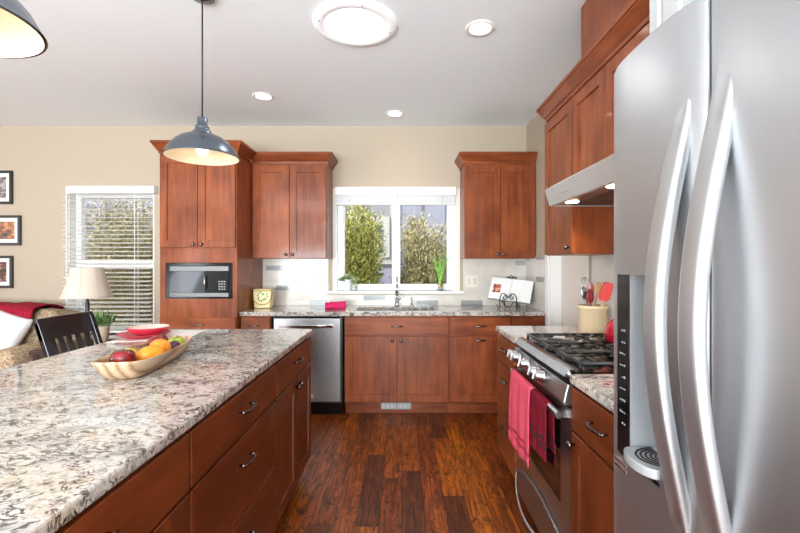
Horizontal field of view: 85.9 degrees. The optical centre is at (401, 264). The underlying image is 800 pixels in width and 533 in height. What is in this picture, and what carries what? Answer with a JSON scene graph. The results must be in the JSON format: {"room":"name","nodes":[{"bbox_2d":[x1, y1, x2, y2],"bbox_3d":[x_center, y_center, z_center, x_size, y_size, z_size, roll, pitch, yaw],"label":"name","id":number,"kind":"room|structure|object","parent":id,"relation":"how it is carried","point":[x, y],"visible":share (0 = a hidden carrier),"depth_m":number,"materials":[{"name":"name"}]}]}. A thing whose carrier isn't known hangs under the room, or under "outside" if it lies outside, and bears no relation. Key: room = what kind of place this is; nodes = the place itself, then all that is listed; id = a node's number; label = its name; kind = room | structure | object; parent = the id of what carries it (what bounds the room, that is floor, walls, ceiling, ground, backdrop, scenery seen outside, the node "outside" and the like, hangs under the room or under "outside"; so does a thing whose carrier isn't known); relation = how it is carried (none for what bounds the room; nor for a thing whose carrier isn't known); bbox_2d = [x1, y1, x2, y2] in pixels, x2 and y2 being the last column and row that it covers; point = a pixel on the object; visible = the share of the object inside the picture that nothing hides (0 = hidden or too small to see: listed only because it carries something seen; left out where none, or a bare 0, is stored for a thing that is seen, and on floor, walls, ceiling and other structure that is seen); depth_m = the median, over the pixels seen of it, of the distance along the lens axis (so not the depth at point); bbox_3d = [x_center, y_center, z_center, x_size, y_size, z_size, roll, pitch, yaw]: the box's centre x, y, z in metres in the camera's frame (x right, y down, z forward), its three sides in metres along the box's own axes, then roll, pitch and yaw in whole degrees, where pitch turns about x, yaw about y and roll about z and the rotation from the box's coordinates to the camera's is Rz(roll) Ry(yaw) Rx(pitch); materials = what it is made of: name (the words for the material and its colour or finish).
{"room":"kitchen","nodes":[
{"label":"kitchen","id":0,"kind":"room"},
{"bbox_2d":[0,126,525,334],"bbox_3d":[-2.265,-0.046,4.490,8.870,2.743,0.200,0,0,0],"label":"wall","id":1,"kind":"structure","parent":0,"point":[43,160],"depth_m":4.39,"materials":[{"name":"beige paint"}]},
{"bbox_2d":[0,170,12,203],"bbox_3d":[-4.107,-0.790,4.377,0.285,0.340,0.025,0,0,0],"label":"picture frame","id":2,"kind":"object","parent":1,"relation":"attached to","point":[6,176],"visible":1,"depth_m":4.38,"materials":[{"name":"black wood"}]},
{"bbox_2d":[0,177,5,197],"bbox_3d":[-4.107,-0.790,4.376,0.157,0.212,0.001,0,0,0],"label":"print","id":3,"kind":"object","parent":2,"relation":"attached to","point":[2,179],"depth_m":4.38},
{"bbox_2d":[0,256,13,287],"bbox_3d":[-4.106,0.070,4.377,0.288,0.330,0.025,0,0,0],"label":"picture frame","id":4,"kind":"object","parent":1,"relation":"attached to","point":[6,262],"visible":1,"depth_m":4.38,"materials":[{"name":"black wood"}]},
{"bbox_2d":[0,262,5,281],"bbox_3d":[-4.106,0.070,4.376,0.160,0.202,0.001,0,0,0],"label":"print","id":5,"kind":"object","parent":4,"relation":"attached to","point":[2,264],"depth_m":4.38},
{"bbox_2d":[0,215,21,244],"bbox_3d":[-4.120,-0.352,4.377,0.480,0.305,0.025,0,0,0],"label":"picture frame","id":6,"kind":"object","parent":1,"relation":"attached to","point":[10,225],"visible":1,"depth_m":4.38,"materials":[{"name":"black"}]},
{"bbox_2d":[0,222,13,238],"bbox_3d":[-4.120,-0.352,4.376,0.352,0.177,0.001,0,0,0],"label":"print","id":7,"kind":"object","parent":6,"relation":"attached to","point":[6,228],"depth_m":4.38},
{"bbox_2d":[90,333,122,338],"bbox_3d":[-2.980,0.730,4.430,1.000,0.030,0.180,0,0,0],"label":"trim","id":8,"kind":"structure","parent":1,"relation":"attached to","point":[112,335],"depth_m":4.34,"materials":[{"name":"white"}]},
{"bbox_2d":[66,193,153,323],"bbox_3d":[-2.980,-0.030,4.454,0.902,1.490,0.132,0,0,0],"label":"trim","id":9,"kind":"structure","parent":1,"relation":"attached to","point":[73,208],"depth_m":4.43,"materials":[{"name":"white"}]},
{"bbox_2d":[77,194,152,329],"bbox_3d":[-2.980,-0.030,4.543,0.900,1.490,0.075,0,0,0],"label":"window","id":10,"kind":"structure","parent":1,"relation":"in","point":[80,208],"depth_m":4.55,"materials":[{"name":"white glass"}]},
{"bbox_2d":[62,186,156,332],"bbox_3d":[-2.959,-0.055,4.350,0.929,1.480,0.078,0,0,0],"label":"window blind","id":11,"kind":"object","parent":10,"relation":"attached to","point":[134,190],"visible":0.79,"depth_m":4.33,"materials":[{"name":"white plastic"}]},
{"bbox_2d":[252,152,337,258],"bbox_3d":[-1.035,-0.561,4.200,0.766,0.998,0.362,0,0,0],"label":"upper cabinet","id":12,"kind":"object","parent":1,"relation":"attached to","point":[292,192],"visible":1,"depth_m":4.06,"materials":[{"name":"brown wood"}]},
{"bbox_2d":[338,205,452,289],"bbox_3d":[-0.066,-0.259,4.456,1.214,1.043,0.098,0,0,0],"label":"window","id":13,"kind":"structure","parent":1,"relation":"in","point":[377,244],"depth_m":4.46,"materials":[{"name":"white glass"}]},
{"bbox_2d":[335,187,455,204],"bbox_3d":[-0.066,-0.698,4.357,1.224,0.178,0.065,0,0,0],"label":"window blind","id":14,"kind":"object","parent":1,"relation":"attached to","point":[344,195],"visible":1,"depth_m":4.33,"materials":[{"name":"white fabric"}]},
{"bbox_2d":[327,291,463,293],"bbox_3d":[-0.064,0.276,4.377,1.372,0.026,0.114,0,0,0],"label":"trim","id":15,"kind":"structure","parent":1,"relation":"attached to","point":[328,292],"depth_m":4.32,"materials":[{"name":"white wood"}]},
{"bbox_2d":[337,273,358,290],"bbox_3d":[-0.545,0.175,4.355,0.220,0.189,0.102,0,0,0],"label":"ivy","id":16,"kind":"object","parent":15,"relation":"on","point":[348,281],"visible":1,"depth_m":4.34,"materials":[{"name":"green plant"}]},
{"bbox_2d":[432,252,448,290],"bbox_3d":[0.389,0.065,4.356,0.194,0.394,0.074,0,0,0],"label":"plant","id":17,"kind":"object","parent":15,"relation":"on","point":[440,287],"visible":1,"depth_m":4.35,"materials":[{"name":"green plant"}]},
{"bbox_2d":[333,188,459,290],"bbox_3d":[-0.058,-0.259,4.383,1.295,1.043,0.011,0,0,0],"label":"trim","id":18,"kind":"structure","parent":1,"relation":"attached to","point":[457,197],"depth_m":4.38,"materials":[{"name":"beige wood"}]},
{"bbox_2d":[455,152,536,258],"bbox_3d":[0.901,-0.561,4.200,0.730,0.998,0.362,0,0,0],"label":"upper cabinet","id":19,"kind":"object","parent":1,"relation":"attached to","point":[498,189],"visible":1,"depth_m":4.06,"materials":[{"name":"brown wood"}]},
{"bbox_2d":[0,0,585,125],"bbox_3d":[-2.265,-1.478,0.545,8.870,0.120,8.090,0,0,0],"label":"ceiling","id":20,"kind":"structure","parent":0,"point":[104,62],"depth_m":3.06,"materials":[{"name":"white paint"}]},
{"bbox_2d":[0,0,47,58],"bbox_3d":[-1.045,-0.987,0.975,0.375,0.860,0.375,0,0,0],"label":"pendant lamp","id":21,"kind":"object","parent":20,"relation":"hanging from","point":[21,37],"visible":1,"depth_m":1.11,"materials":[{"name":"grey"}]},
{"bbox_2d":[161,0,240,165],"bbox_3d":[-1.045,-0.989,2.250,0.375,0.856,0.375,0,0,0],"label":"pendant lamp","id":22,"kind":"object","parent":20,"relation":"hanging from","point":[199,146],"visible":1,"depth_m":2.24,"materials":[{"name":"grey metal"}]},
{"bbox_2d":[252,92,273,100],"bbox_3d":[-1.165,-1.413,3.610,0.176,0.008,0.176,0,0,0],"label":"recessed light","id":23,"kind":"object","parent":20,"relation":"in","point":[263,96],"visible":1,"depth_m":3.61,"materials":[{"name":"white"}]},
{"bbox_2d":[313,0,396,45],"bbox_3d":[-0.274,-1.403,2.520,0.490,0.029,0.490,0,0,0],"label":"ceiling light","id":24,"kind":"object","parent":20,"relation":"attached to","point":[348,22],"visible":1,"depth_m":2.47,"materials":[{"name":"white glass"}]},
{"bbox_2d":[326,8,383,39],"bbox_3d":[-0.274,-1.399,2.520,0.342,0.022,0.342,0,0,0],"label":"diffuser","id":25,"kind":"object","parent":24,"relation":"attached to","point":[341,23],"depth_m":2.48,"materials":[{"name":"white glass"}]},
{"bbox_2d":[386,110,403,116],"bbox_3d":[-0.066,-1.413,4.020,0.176,0.008,0.176,0,0,0],"label":"recessed light","id":26,"kind":"object","parent":20,"relation":"in","point":[392,113],"visible":1,"depth_m":4.02,"materials":[{"name":"white"}]},
{"bbox_2d":[465,20,494,36],"bbox_3d":[0.467,-1.413,2.570,0.176,0.008,0.176,0,0,0],"label":"recessed light","id":27,"kind":"object","parent":20,"relation":"in","point":[477,28],"visible":1,"depth_m":2.56,"materials":[{"name":"white"}]},
{"bbox_2d":[344,280,351,290],"bbox_3d":[-0.545,0.205,4.358,0.084,0.115,0.084,0,0,0],"label":"pot","id":28,"kind":"object","parent":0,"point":[348,283],"depth_m":4.33,"materials":[{"name":"white ceramic"}]},
{"bbox_2d":[274,398,539,532],"bbox_3d":[-2.265,1.375,0.545,8.870,0.100,8.090,0,0,0],"label":"floor","id":29,"kind":"structure","parent":0,"point":[363,472],"depth_m":2.66,"materials":[{"name":"brown wood"}]},
{"bbox_2d":[0,307,84,369],"bbox_3d":[-4.245,0.859,3.865,2.290,0.930,0.870,0,0,0],"label":"sofa","id":30,"kind":"object","parent":29,"relation":"on","point":[16,355],"visible":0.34,"depth_m":3.69,"materials":[{"name":"beige fabric"}]},
{"bbox_2d":[0,310,32,348],"bbox_3d":[-3.580,0.625,3.800,0.546,0.526,0.261,0,0,8],"label":"cushion","id":31,"kind":"object","parent":30,"relation":"on","point":[13,328],"visible":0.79,"depth_m":3.77,"materials":[{"name":"white fabric"}]},
{"bbox_2d":[0,302,64,331],"bbox_3d":[-4.184,0.510,4.084,1.708,0.329,0.454,0,0,0],"label":"throw blanket","id":32,"kind":"object","parent":30,"relation":"on","point":[22,309],"visible":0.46,"depth_m":3.90,"materials":[{"name":"red fabric"}]},
{"bbox_2d":[19,307,74,344],"bbox_3d":[-3.702,0.638,4.085,1.182,0.477,0.317,0,0,0],"label":"cushion","id":33,"kind":"object","parent":30,"relation":"on","point":[41,312],"depth_m":3.96,"materials":[{"name":"white fabric"}]},
{"bbox_2d":[33,311,102,357],"bbox_3d":[-1.817,0.819,2.685,0.634,1.013,0.489,0,0,0],"label":"dining chair","id":34,"kind":"object","parent":29,"relation":"on","point":[48,329],"visible":0.36,"depth_m":2.67,"materials":[{"name":"black paint"}]},
{"bbox_2d":[29,339,115,360],"bbox_3d":[-2.755,1.014,3.800,0.610,0.619,0.560,0,0,0],"label":"dining table","id":35,"kind":"object","parent":29,"relation":"on","point":[37,354],"visible":0.18,"depth_m":3.55,"materials":[{"name":"brown wood"}]},
{"bbox_2d":[59,267,113,343],"bbox_3d":[-2.853,0.363,3.900,0.407,0.683,0.407,0,0,0],"label":"table lamp","id":36,"kind":"object","parent":35,"relation":"on","point":[87,283],"visible":0.81,"depth_m":3.78,"materials":[{"name":"white fabric"}]},
{"bbox_2d":[93,310,117,344],"bbox_3d":[-2.557,0.538,3.661,0.257,0.332,0.259,0,0,-34],"label":"potted plant","id":37,"kind":"object","parent":35,"relation":"on","point":[102,319],"visible":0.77,"depth_m":3.63,"materials":[{"name":"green plant"}]},
{"bbox_2d":[54,433,188,532],"bbox_3d":[-0.897,0.885,0.787,0.706,0.878,0.774,0,0,0],"label":"base cabinet","id":38,"kind":"object","parent":29,"relation":"on","point":[153,498],"visible":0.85,"depth_m":0.99,"materials":[{"name":"brown wood"}]},
{"bbox_2d":[150,140,262,328],"bbox_3d":[-1.751,0.132,4.012,0.774,2.384,0.736,0,0,0],"label":"tall cabinet","id":39,"kind":"object","parent":29,"relation":"on","point":[206,211],"visible":0.49,"depth_m":3.69,"materials":[{"name":"brown wood"}]},
{"bbox_2d":[166,263,232,297],"bbox_3d":[-1.746,0.136,3.997,0.570,0.304,0.666,0,0,0],"label":"microwave","id":40,"kind":"object","parent":39,"relation":"in","point":[183,280],"visible":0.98,"depth_m":3.69,"materials":[{"name":"silver metal"}]},
{"bbox_2d":[184,365,275,532],"bbox_3d":[-0.897,0.885,1.579,0.706,0.878,0.803,0,0,0],"label":"base cabinet","id":41,"kind":"object","parent":29,"relation":"on","point":[232,449],"visible":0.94,"depth_m":1.52,"materials":[{"name":"brown wood"}]},
{"bbox_2d":[0,329,312,532],"bbox_3d":[-1.079,0.427,1.333,1.012,0.033,2.865,0,0,0],"label":"countertop","id":42,"kind":"structure","parent":41,"relation":"on","point":[70,433],"depth_m":1.19,"materials":[{"name":"stone"}]},
{"bbox_2d":[91,336,191,379],"bbox_3d":[-1.037,0.373,1.763,0.196,0.074,0.570,0,0,-7],"label":"bowl","id":43,"kind":"object","parent":42,"relation":"on","point":[132,369],"visible":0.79,"depth_m":1.55,"materials":[{"name":"beige wood"}]},
{"bbox_2d":[109,347,136,361],"bbox_3d":[-1.035,0.347,1.597,0.088,0.086,0.088,0,0,0],"label":"apple","id":44,"kind":"object","parent":43,"relation":"in","point":[124,355],"visible":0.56,"depth_m":1.57,"materials":[{"name":"red plant"}]},
{"bbox_2d":[136,345,164,360],"bbox_3d":[-0.990,0.354,1.690,0.080,0.074,0.107,0,0,24],"label":"mango","id":45,"kind":"object","parent":43,"relation":"in","point":[150,351],"visible":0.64,"depth_m":1.66,"materials":[{"name":"orange food"}]},
{"bbox_2d":[147,333,168,345],"bbox_3d":[-1.088,0.347,1.923,0.088,0.086,0.088,0,0,0],"label":"apple","id":46,"kind":"object","parent":43,"relation":"in","point":[159,336],"visible":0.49,"depth_m":1.90,"materials":[{"name":"red plant"}]},
{"bbox_2d":[149,339,170,351],"bbox_3d":[-1.014,0.350,1.802,0.087,0.080,0.110,0,0,-15],"label":"mango","id":47,"kind":"object","parent":43,"relation":"in","point":[163,343],"visible":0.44,"depth_m":1.78,"materials":[{"name":"orange food"}]},
{"bbox_2d":[170,341,180,348],"bbox_3d":[-0.994,0.354,1.875,0.052,0.047,0.052,0,0,0],"label":"plum","id":48,"kind":"object","parent":43,"relation":"in","point":[174,344],"visible":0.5,"depth_m":1.86,"materials":[{"name":"purple food"}]},
{"bbox_2d":[168,335,184,343],"bbox_3d":[-1.014,0.351,1.931,0.076,0.075,0.076,0,0,0],"label":"apple","id":49,"kind":"object","parent":43,"relation":"in","point":[180,340],"visible":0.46,"depth_m":1.91,"materials":[{"name":"green plant"}]},
{"bbox_2d":[109,330,204,341],"bbox_3d":[-1.403,0.410,2.500,0.400,0.002,0.374,0,0,-10],"label":"placemat","id":50,"kind":"object","parent":42,"relation":"on","point":[175,332],"visible":0.43,"depth_m":2.53,"materials":[{"name":"white fabric"}]},
{"bbox_2d":[115,330,170,338],"bbox_3d":[-1.465,0.396,2.440,0.274,0.025,0.274,0,0,0],"label":"plate","id":51,"kind":"object","parent":50,"relation":"on","point":[127,334],"visible":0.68,"depth_m":2.38,"materials":[{"name":"red ceramic"}]},
{"bbox_2d":[126,324,169,335],"bbox_3d":[-1.445,0.376,2.450,0.216,0.050,0.216,0,0,0],"label":"bowl","id":52,"kind":"object","parent":51,"relation":"on","point":[147,329],"visible":0.92,"depth_m":2.41,"materials":[{"name":"red ceramic"}]},
{"bbox_2d":[241,316,272,328],"bbox_3d":[-1.284,0.885,4.054,0.268,0.878,0.648,0,0,0],"label":"base cabinet","id":53,"kind":"object","parent":29,"relation":"on","point":[247,322],"visible":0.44,"depth_m":3.77,"materials":[{"name":"brown wood"}]},
{"bbox_2d":[273,337,310,526],"bbox_3d":[-0.897,0.885,2.360,0.706,0.878,0.750,0,0,0],"label":"base cabinet","id":54,"kind":"object","parent":29,"relation":"on","point":[293,370],"visible":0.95,"depth_m":2.28,"materials":[{"name":"brown wood"}]},
{"bbox_2d":[273,316,344,413],"bbox_3d":[-0.829,0.886,4.036,0.608,0.875,0.648,0,0,0],"label":"dishwasher","id":55,"kind":"object","parent":29,"relation":"on","point":[327,362],"visible":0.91,"depth_m":3.76,"materials":[{"name":"silver metal"}]},
{"bbox_2d":[345,316,448,412],"bbox_3d":[-0.046,0.885,4.054,0.917,0.878,0.648,0,0,0],"label":"base cabinet","id":56,"kind":"object","parent":29,"relation":"on","point":[388,358],"visible":0.98,"depth_m":3.77,"materials":[{"name":"brown wood"}]},
{"bbox_2d":[240,305,545,315],"bbox_3d":[-0.079,0.427,4.069,2.679,0.033,0.624,0,0,0],"label":"countertop","id":57,"kind":"structure","parent":56,"relation":"on","point":[276,310],"depth_m":3.80,"materials":[{"name":"stone"}]},
{"bbox_2d":[251,289,273,307],"bbox_3d":[-1.325,0.320,4.115,0.196,0.182,0.131,0,0,-3],"label":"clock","id":58,"kind":"object","parent":57,"relation":"on","point":[263,298],"visible":1,"depth_m":4.06,"materials":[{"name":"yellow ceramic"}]},
{"bbox_2d":[325,301,345,308],"bbox_3d":[-0.620,0.378,4.000,0.190,0.081,0.098,0,0,-9],"label":"folded cloth","id":59,"kind":"object","parent":57,"relation":"on","point":[342,304],"visible":0.99,"depth_m":3.96,"materials":[{"name":"fabric"}]},
{"bbox_2d":[359,310,432,310],"bbox_3d":[-0.060,0.535,4.045,0.744,0.179,0.374,0,0,0],"label":"sink","id":60,"kind":"object","parent":57,"relation":"in","point":[359,310],"visible":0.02,"depth_m":4.22,"materials":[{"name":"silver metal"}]},
{"bbox_2d":[394,276,404,305],"bbox_3d":[-0.051,0.258,4.242,0.110,0.305,0.136,0,0,36],"label":"faucet","id":61,"kind":"object","parent":57,"relation":"on","point":[397,299],"visible":0.99,"depth_m":4.21,"materials":[{"name":"silver metal"}]},
{"bbox_2d":[496,275,519,308],"bbox_3d":[1.034,0.253,4.129,0.220,0.313,0.205,0,0,24],"label":"cookbook stand","id":62,"kind":"object","parent":57,"relation":"on","point":[510,295],"visible":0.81,"depth_m":4.06,"materials":[{"name":"black metal"}]},
{"bbox_2d":[488,277,533,304],"bbox_3d":[1.043,0.244,4.129,0.424,0.249,0.127,0,0,27],"label":"cookbook","id":63,"kind":"object","parent":62,"relation":"on","point":[523,289],"visible":1,"depth_m":4.11,"materials":[{"name":"white paper"}]},
{"bbox_2d":[492,284,500,291],"bbox_3d":[0.920,0.225,4.175,0.082,0.080,0.039,0,0,31],"label":"photo","id":64,"kind":"object","parent":63,"relation":"attached to","point":[495,287],"depth_m":4.18},
{"bbox_2d":[381,402,411,408],"bbox_3d":[-0.052,1.258,3.842,0.275,0.065,0.014,0,0,0],"label":"vent register","id":65,"kind":"object","parent":56,"relation":"attached to","point":[384,405],"visible":0.98,"depth_m":3.84,"materials":[{"name":"grey plastic"}]},
{"bbox_2d":[448,316,509,412],"bbox_3d":[0.684,0.885,4.054,0.541,0.878,0.648,0,0,0],"label":"base cabinet","id":66,"kind":"object","parent":29,"relation":"on","point":[473,357],"visible":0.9,"depth_m":3.77,"materials":[{"name":"brown wood"}]},
{"bbox_2d":[497,334,518,478],"bbox_3d":[0.929,0.885,2.650,0.658,0.878,0.450,0,0,0],"label":"base cabinet","id":67,"kind":"object","parent":29,"relation":"on","point":[504,364],"visible":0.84,"depth_m":2.66,"materials":[{"name":"brown wood"}]},
{"bbox_2d":[496,326,578,343],"bbox_3d":[0.947,0.427,2.663,0.628,0.033,0.485,0,0,0],"label":"countertop","id":68,"kind":"structure","parent":67,"relation":"on","point":[512,333],"depth_m":2.70,"materials":[{"name":"stone"}]},
{"bbox_2d":[577,304,608,332],"bbox_3d":[1.152,0.327,2.600,0.176,0.168,0.176,0,0,0],"label":"utensil crock","id":69,"kind":"object","parent":68,"relation":"on","point":[591,319],"visible":0.86,"depth_m":2.53,"materials":[{"name":"beige ceramic"}]},
{"bbox_2d":[580,287,587,305],"bbox_3d":[1.120,0.266,2.609,0.075,0.265,0.017,0,0,10],"label":"serving spoon","id":70,"kind":"object","parent":69,"relation":"in","point":[583,291],"visible":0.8,"depth_m":2.61,"materials":[{"name":"silver metal"}]},
{"bbox_2d":[580,277,589,303],"bbox_3d":[1.123,0.236,2.634,0.054,0.324,0.058,0,0,0],"label":"whisk","id":71,"kind":"object","parent":69,"relation":"in","point":[583,277],"visible":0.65,"depth_m":2.63,"materials":[{"name":"silver metal"}]},
{"bbox_2d":[586,290,593,305],"bbox_3d":[1.129,0.274,2.579,0.049,0.248,0.018,0,0,14],"label":"slotted turner","id":72,"kind":"object","parent":69,"relation":"in","point":[589,295],"visible":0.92,"depth_m":2.57,"materials":[{"name":"red plastic"}]},
{"bbox_2d":[587,283,593,292],"bbox_3d":[1.161,0.253,2.641,0.048,0.289,0.022,0,0,0],"label":"scraper","id":73,"kind":"object","parent":69,"relation":"in","point":[591,284],"visible":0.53,"depth_m":2.64,"materials":[{"name":"red plastic"}]},
{"bbox_2d":[594,282,601,305],"bbox_3d":[1.186,0.252,2.632,0.080,0.294,0.018,0,0,-13],"label":"wooden spoon","id":74,"kind":"object","parent":69,"relation":"in","point":[598,286],"visible":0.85,"depth_m":2.63,"materials":[{"name":"brown wood"}]},
{"bbox_2d":[598,282,613,305],"bbox_3d":[1.195,0.250,2.549,0.113,0.298,0.025,0,0,15],"label":"spatula","id":75,"kind":"object","parent":69,"relation":"in","point":[605,293],"visible":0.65,"depth_m":2.54,"materials":[{"name":"red plastic"}]},
{"bbox_2d":[510,316,544,325],"bbox_3d":[1.107,0.885,4.056,0.301,0.878,0.645,0,0,0],"label":"base cabinet","id":76,"kind":"object","parent":29,"relation":"on","point":[514,320],"visible":0.12,"depth_m":3.77,"materials":[{"name":"brown wood"}]},
{"bbox_2d":[507,332,613,532],"bbox_3d":[0.913,0.848,2.022,0.689,0.952,0.765,0,0,0],"label":"gas range","id":77,"kind":"object","parent":29,"relation":"on","point":[547,362],"visible":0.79,"depth_m":1.89,"materials":[{"name":"silver metal"}]},
{"bbox_2d":[508,369,534,467],"bbox_3d":[0.604,0.763,2.174,0.046,0.394,0.385,0,0,0],"label":"dish towel","id":78,"kind":"object","parent":77,"relation":"hanging from","point":[520,387],"visible":0.92,"depth_m":2.13,"materials":[{"name":"red fabric"}]},
{"bbox_2d":[510,366,573,532],"bbox_3d":[0.630,0.822,2.022,0.068,0.537,0.765,0,0,0],"label":"oven","id":79,"kind":"object","parent":77,"relation":"in","point":[551,480],"depth_m":1.80,"materials":[{"name":"silver metal"}]},
{"bbox_2d":[530,388,554,461],"bbox_3d":[0.605,0.695,1.870,0.045,0.260,0.232,0,0,0],"label":"dish towel","id":80,"kind":"object","parent":77,"relation":"hanging from","point":[542,421],"visible":0.98,"depth_m":1.83,"materials":[{"name":"red fabric"}]},
{"bbox_2d":[517,338,613,375],"bbox_3d":[0.946,0.418,2.022,0.609,0.026,0.765,0,0,0],"label":"cooktop","id":81,"kind":"object","parent":77,"relation":"in","point":[561,364],"depth_m":1.89,"materials":[{"name":"black"}]},
{"bbox_2d":[603,318,613,343],"bbox_3d":[1.088,0.262,2.059,0.225,0.218,0.225,0,0,45],"label":"kettle","id":82,"kind":"object","parent":77,"relation":"on","point":[608,332],"visible":0.09,"depth_m":2.04,"materials":[{"name":"red metal"}]},
{"bbox_2d":[566,387,613,532],"bbox_3d":[0.929,0.885,1.379,0.658,0.878,0.473,0,0,0],"label":"base cabinet","id":83,"kind":"object","parent":29,"relation":"on","point":[592,444],"visible":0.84,"depth_m":1.45,"materials":[{"name":"brown wood"}]},
{"bbox_2d":[570,374,613,412],"bbox_3d":[0.947,0.427,1.383,0.628,0.033,0.483,0,0,0],"label":"countertop","id":84,"kind":"structure","parent":83,"relation":"on","point":[600,387],"depth_m":1.48,"materials":[{"name":"stone"}]},
{"bbox_2d":[650,0,694,33],"bbox_3d":[0.962,-0.046,0.645,0.613,2.740,0.990,0,0,0],"label":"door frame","id":85,"kind":"structure","parent":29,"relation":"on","point":[660,10],"depth_m":1.10,"materials":[{"name":"white paint"}]},
{"bbox_2d":[614,0,799,532],"bbox_3d":[0.854,0.414,0.625,0.792,1.819,0.910,0,0,0],"label":"refrigerator","id":86,"kind":"object","parent":29,"relation":"on","point":[707,105],"visible":1,"depth_m":0.69,"materials":[{"name":"grey metal"}]},
{"bbox_2d":[437,284,443,290],"bbox_3d":[0.388,0.229,4.356,0.074,0.068,0.074,0,0,0],"label":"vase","id":87,"kind":"object","parent":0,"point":[440,287],"depth_m":4.33,"materials":[{"name":"white"}]},
{"bbox_2d":[526,114,591,325],"bbox_3d":[1.327,-0.046,0.545,0.115,2.743,7.690,0,0,0],"label":"wall","id":88,"kind":"structure","parent":0,"point":[535,130],"depth_m":3.94,"materials":[{"name":"beige paint"}]},
{"bbox_2d":[263,255,613,321],"bbox_3d":[-0.075,-0.032,2.767,2.689,0.886,3.244,0,0,0],"label":"backsplash","id":89,"kind":"structure","parent":88,"relation":"attached to","point":[290,279],"depth_m":4.38,"materials":[{"name":"white tile"}]},
{"bbox_2d":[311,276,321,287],"bbox_3d":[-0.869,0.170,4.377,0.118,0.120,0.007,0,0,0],"label":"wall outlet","id":90,"kind":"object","parent":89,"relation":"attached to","point":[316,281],"visible":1,"depth_m":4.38,"materials":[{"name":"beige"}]},
{"bbox_2d":[466,275,477,286],"bbox_3d":[0.713,0.165,4.377,0.115,0.120,0.007,0,0,0],"label":"wall outlet","id":91,"kind":"object","parent":89,"relation":"attached to","point":[471,280],"visible":1,"depth_m":4.38,"materials":[{"name":"beige plastic"}]},
{"bbox_2d":[468,278,475,284],"bbox_3d":[0.713,0.165,4.375,0.090,0.068,0.001,0,0,0],"label":"socket","id":92,"kind":"object","parent":91,"relation":"attached to","point":[471,281],"depth_m":4.37,"materials":[{"name":"beige plastic"}]},
{"bbox_2d":[545,255,561,325],"bbox_3d":[1.312,0.265,3.350,0.116,2.120,0.840,0,0,0],"label":"trim","id":93,"kind":"structure","parent":88,"relation":"attached to","point":[555,261],"depth_m":3.69,"materials":[{"name":"white"}]},
{"bbox_2d":[562,256,587,325],"bbox_3d":[1.390,0.301,3.315,0.040,2.028,0.746,0,0,0],"label":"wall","id":94,"kind":"structure","parent":88,"relation":"in","point":[574,268],"depth_m":3.46,"materials":[{"name":"beige paint"}]},
{"bbox_2d":[536,76,613,255],"bbox_3d":[1.090,-0.561,2.678,0.342,0.998,0.526,0,0,0],"label":"upper cabinet","id":95,"kind":"object","parent":88,"relation":"attached to","point":[569,230],"visible":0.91,"depth_m":2.52,"materials":[{"name":"brown wood"}]},
{"bbox_2d":[545,154,613,205],"bbox_3d":[1.029,-0.380,2.028,0.458,0.107,0.760,0,0,0],"label":"range hood","id":96,"kind":"object","parent":88,"relation":"attached to","point":[593,185],"visible":0.46,"depth_m":2.01,"materials":[{"name":"silver metal"}]},
{"bbox_2d":[581,0,630,57],"bbox_3d":[1.127,-1.239,2.045,0.281,0.356,0.650,0,0,0],"label":"duct cover","id":97,"kind":"object","parent":88,"relation":"attached to","point":[597,16],"visible":0.25,"depth_m":2.18,"materials":[{"name":"brown wood"}]},
{"bbox_2d":[566,0,649,174],"bbox_3d":[1.090,-0.749,1.806,0.342,0.623,1.212,0,0,0],"label":"upper cabinet","id":98,"kind":"object","parent":88,"relation":"attached to","point":[591,79],"visible":0.15,"depth_m":2.05,"materials":[{"name":"brown wood"}]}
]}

